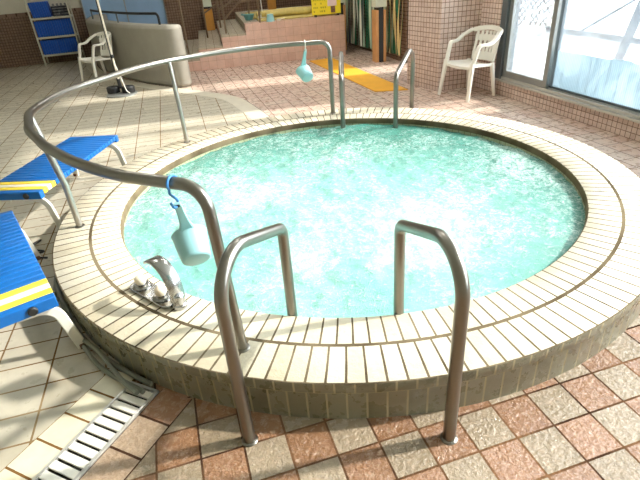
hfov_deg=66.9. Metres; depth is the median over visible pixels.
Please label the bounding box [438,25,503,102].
armchair
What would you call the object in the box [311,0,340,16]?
notice board
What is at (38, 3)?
kickboard
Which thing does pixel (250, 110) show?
trim
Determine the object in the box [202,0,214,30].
lantern post
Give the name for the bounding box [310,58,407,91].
mat
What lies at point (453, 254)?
grab rail
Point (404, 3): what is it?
wall
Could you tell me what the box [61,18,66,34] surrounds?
kickboard
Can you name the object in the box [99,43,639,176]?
floor
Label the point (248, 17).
basin
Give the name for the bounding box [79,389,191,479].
trim
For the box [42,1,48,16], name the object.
kickboard
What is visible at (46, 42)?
kickboard
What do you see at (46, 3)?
kickboard
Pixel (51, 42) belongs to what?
kickboard
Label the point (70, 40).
kickboard
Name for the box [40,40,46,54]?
kickboard
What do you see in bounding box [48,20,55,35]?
kickboard
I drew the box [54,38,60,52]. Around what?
kickboard
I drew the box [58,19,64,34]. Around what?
kickboard
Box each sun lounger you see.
[0,135,126,227]
[0,210,85,348]
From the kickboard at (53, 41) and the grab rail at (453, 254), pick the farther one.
the kickboard at (53, 41)
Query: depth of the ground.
10.30 m
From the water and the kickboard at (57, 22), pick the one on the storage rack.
the kickboard at (57, 22)
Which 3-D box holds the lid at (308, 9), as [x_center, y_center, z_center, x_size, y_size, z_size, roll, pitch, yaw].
[-0.663,-4.502,9.540,1.164,0.134,0.413,-10,30,-10]
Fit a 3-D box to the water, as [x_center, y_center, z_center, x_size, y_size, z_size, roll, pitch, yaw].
[0.199,-0.391,3.640,3.198,0.038,3.198,20,38,35]
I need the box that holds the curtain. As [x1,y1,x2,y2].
[344,0,403,55]
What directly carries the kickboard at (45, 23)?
on the storage rack
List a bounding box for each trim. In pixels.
[0,7,82,17]
[0,369,135,479]
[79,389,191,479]
[86,61,268,119]
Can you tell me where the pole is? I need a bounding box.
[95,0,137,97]
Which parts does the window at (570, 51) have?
pane, door panel, pane, panel frame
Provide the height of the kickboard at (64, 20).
0.315 m
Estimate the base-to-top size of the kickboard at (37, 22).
0.315 m
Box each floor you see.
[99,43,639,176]
[120,177,639,479]
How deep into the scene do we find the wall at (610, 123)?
5.49 m
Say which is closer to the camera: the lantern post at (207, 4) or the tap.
the tap
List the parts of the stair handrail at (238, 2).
post, post, rail, post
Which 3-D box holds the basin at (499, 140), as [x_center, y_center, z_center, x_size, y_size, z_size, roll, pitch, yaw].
[0.227,-0.027,3.849,3.200,0.875,3.200,-12,31,-13]
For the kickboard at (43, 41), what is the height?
0.290 m
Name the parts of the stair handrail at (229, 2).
post, post, rail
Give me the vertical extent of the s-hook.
0.132 m
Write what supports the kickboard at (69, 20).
on the storage rack
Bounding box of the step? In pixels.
[164,0,310,39]
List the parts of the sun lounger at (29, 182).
leg, leg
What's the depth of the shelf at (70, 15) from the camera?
10.45 m
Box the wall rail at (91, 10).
[90,9,160,24]
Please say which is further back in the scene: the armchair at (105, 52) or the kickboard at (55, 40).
the kickboard at (55, 40)
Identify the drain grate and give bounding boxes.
[32,381,158,479]
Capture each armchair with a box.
[78,31,120,85]
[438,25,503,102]
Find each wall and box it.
[0,0,91,68]
[86,14,191,86]
[184,5,345,71]
[343,0,408,62]
[475,0,639,141]
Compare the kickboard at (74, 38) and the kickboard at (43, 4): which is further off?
the kickboard at (74, 38)
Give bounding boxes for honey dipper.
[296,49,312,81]
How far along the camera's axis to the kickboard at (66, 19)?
10.64 m
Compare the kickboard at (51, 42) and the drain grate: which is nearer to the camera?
the drain grate
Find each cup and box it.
[171,224,210,265]
[296,65,312,81]
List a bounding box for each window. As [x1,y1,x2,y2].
[80,0,167,23]
[495,0,639,123]
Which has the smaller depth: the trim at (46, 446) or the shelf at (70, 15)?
the trim at (46, 446)
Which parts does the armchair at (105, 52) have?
leg, armrest, leg, seat, armrest, leg, backrest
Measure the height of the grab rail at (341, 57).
1.056 m
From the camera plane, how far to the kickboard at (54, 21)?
10.58 m
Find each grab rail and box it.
[214,223,297,446]
[339,51,345,127]
[393,48,414,128]
[393,220,470,444]
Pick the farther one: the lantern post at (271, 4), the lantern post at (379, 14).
the lantern post at (271, 4)
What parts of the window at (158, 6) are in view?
blue pane, blue pane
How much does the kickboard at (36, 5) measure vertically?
0.301 m
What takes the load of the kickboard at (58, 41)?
on the storage rack
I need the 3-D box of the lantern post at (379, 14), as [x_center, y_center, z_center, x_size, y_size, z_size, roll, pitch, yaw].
[1.033,-3.696,8.461,0.240,1.090,0.240,-12,31,-13]
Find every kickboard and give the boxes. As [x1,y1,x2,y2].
[27,2,35,17]
[30,2,37,17]
[32,2,39,17]
[34,21,40,37]
[35,2,41,17]
[36,21,42,36]
[37,1,44,16]
[39,1,46,16]
[39,20,45,36]
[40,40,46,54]
[41,20,47,36]
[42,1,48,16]
[42,39,48,54]
[44,1,52,16]
[44,20,49,36]
[45,39,50,53]
[46,20,52,35]
[47,39,53,53]
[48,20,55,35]
[50,39,55,53]
[51,19,57,35]
[52,38,57,53]
[53,19,59,35]
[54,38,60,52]
[56,19,61,34]
[57,38,62,52]
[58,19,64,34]
[59,38,64,52]
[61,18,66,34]
[61,37,67,52]
[63,18,68,34]
[64,37,69,51]
[65,18,71,33]
[66,37,72,51]
[68,18,74,33]
[69,37,74,51]
[71,37,76,51]
[73,37,77,50]
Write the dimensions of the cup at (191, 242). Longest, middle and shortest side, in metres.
0.151 x 0.151 x 0.130 m
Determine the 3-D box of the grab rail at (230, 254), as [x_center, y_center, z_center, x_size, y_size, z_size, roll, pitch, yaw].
[-0.218,0.409,2.002,0.066,1.077,0.615,5,31,16]
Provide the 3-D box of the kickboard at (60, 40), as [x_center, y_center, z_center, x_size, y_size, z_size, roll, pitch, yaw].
[-5.769,-4.372,10.871,0.046,0.290,0.290,-12,31,-13]
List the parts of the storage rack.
post, post, post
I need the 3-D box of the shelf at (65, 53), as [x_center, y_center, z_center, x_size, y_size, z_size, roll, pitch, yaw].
[-5.808,-4.226,10.951,0.790,0.035,0.372,-12,31,-13]
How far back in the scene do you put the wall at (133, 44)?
7.98 m
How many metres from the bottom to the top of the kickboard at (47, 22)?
0.315 m
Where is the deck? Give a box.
[0,60,251,471]
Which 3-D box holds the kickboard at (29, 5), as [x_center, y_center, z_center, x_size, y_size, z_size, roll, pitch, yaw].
[-6.188,-4.947,10.424,0.068,0.301,0.290,-12,31,-13]
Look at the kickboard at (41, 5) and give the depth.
10.36 m
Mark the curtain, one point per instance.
(390, 34)
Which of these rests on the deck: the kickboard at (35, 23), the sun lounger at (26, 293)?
the sun lounger at (26, 293)
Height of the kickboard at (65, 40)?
0.290 m
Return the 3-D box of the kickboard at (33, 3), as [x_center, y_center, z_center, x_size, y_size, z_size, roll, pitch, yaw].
[-6.097,-4.961,10.437,0.068,0.301,0.290,-12,31,-13]
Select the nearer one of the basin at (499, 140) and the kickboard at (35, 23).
the basin at (499, 140)
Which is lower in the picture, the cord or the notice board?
the cord
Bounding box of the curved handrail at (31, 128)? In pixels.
[23,40,335,352]
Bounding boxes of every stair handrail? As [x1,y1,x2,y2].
[178,0,260,53]
[201,0,249,37]
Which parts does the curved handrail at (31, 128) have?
post, post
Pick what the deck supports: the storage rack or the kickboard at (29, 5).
the storage rack
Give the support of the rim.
in the floor at (276, 89)
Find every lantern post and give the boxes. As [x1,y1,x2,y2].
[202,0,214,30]
[267,0,275,9]
[340,0,346,49]
[371,0,386,62]
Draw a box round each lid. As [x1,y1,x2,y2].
[256,6,311,17]
[256,12,335,21]
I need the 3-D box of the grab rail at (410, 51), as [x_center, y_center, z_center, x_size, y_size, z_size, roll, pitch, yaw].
[0.874,-1.399,5.024,0.066,1.056,0.661,10,33,23]
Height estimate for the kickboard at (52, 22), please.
0.315 m
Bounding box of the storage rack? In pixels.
[23,0,84,65]
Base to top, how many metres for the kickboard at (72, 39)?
0.290 m
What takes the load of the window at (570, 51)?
in the wall at (610, 123)
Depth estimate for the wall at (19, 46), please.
10.86 m
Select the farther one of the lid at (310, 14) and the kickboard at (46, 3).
the kickboard at (46, 3)
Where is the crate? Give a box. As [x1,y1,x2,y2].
[50,5,70,16]
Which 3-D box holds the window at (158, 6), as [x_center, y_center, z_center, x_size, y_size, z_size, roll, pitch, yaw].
[-4.497,-5.554,10.975,1.784,2.340,0.060,-12,31,-13]
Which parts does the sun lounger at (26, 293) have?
leg, leg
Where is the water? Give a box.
[124,124,584,317]
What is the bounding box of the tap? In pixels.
[130,255,187,310]
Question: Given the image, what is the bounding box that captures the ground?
[623,0,639,63]
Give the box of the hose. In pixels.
[53,273,152,395]
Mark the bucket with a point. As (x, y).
(270, 18)
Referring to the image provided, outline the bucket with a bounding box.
[267,14,274,21]
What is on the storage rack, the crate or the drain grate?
the crate
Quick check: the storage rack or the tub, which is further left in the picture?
the storage rack
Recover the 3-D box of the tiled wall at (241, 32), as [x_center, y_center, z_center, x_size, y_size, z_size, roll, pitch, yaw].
[-1.659,-4.397,10.413,3.720,0.720,3.120,-9,30,-9]
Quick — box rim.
[52,107,639,418]
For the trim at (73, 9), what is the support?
attached to the wall at (19, 46)
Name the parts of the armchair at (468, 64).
leg, armrest, leg, seat, leg, armrest, backrest, leg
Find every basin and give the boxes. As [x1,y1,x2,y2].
[123,123,585,241]
[241,14,253,20]
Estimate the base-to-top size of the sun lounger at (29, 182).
0.366 m
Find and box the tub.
[235,5,345,64]
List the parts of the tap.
knob, plate, knob, spout, spout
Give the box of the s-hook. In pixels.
[166,174,178,208]
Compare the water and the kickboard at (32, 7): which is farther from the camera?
the kickboard at (32, 7)
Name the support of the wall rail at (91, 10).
on the wall at (133, 44)
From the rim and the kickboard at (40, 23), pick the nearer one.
the rim
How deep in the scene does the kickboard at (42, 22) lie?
10.53 m
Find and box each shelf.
[31,14,71,20]
[38,33,77,39]
[43,49,82,56]
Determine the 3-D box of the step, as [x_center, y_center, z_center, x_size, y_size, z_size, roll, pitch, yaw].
[-1.839,-6.824,11.260,3.930,4.100,0.230,-12,31,-13]
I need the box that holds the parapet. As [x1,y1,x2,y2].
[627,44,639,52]
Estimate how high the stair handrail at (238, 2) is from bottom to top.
1.612 m
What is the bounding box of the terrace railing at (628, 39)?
[622,0,639,59]
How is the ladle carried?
hanging from the s-hook
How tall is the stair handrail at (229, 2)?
1.427 m
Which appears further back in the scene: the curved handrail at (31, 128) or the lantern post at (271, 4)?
the lantern post at (271, 4)
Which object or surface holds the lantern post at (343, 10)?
on the floor at (276, 89)
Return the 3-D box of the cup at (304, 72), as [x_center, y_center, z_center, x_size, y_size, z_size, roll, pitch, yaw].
[-0.152,-1.724,5.028,0.160,0.133,0.138,-16,59,-20]
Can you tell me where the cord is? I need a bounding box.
[33,239,47,258]
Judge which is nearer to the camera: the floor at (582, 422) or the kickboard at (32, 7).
the floor at (582, 422)
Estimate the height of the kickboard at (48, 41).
0.290 m
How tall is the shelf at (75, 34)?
0.035 m
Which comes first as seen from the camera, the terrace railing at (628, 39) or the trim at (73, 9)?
the terrace railing at (628, 39)
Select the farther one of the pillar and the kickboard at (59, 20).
the kickboard at (59, 20)
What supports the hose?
on the deck
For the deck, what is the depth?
5.08 m
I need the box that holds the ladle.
[171,202,210,265]
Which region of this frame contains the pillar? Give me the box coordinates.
[407,0,482,90]
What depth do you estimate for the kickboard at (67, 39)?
10.79 m

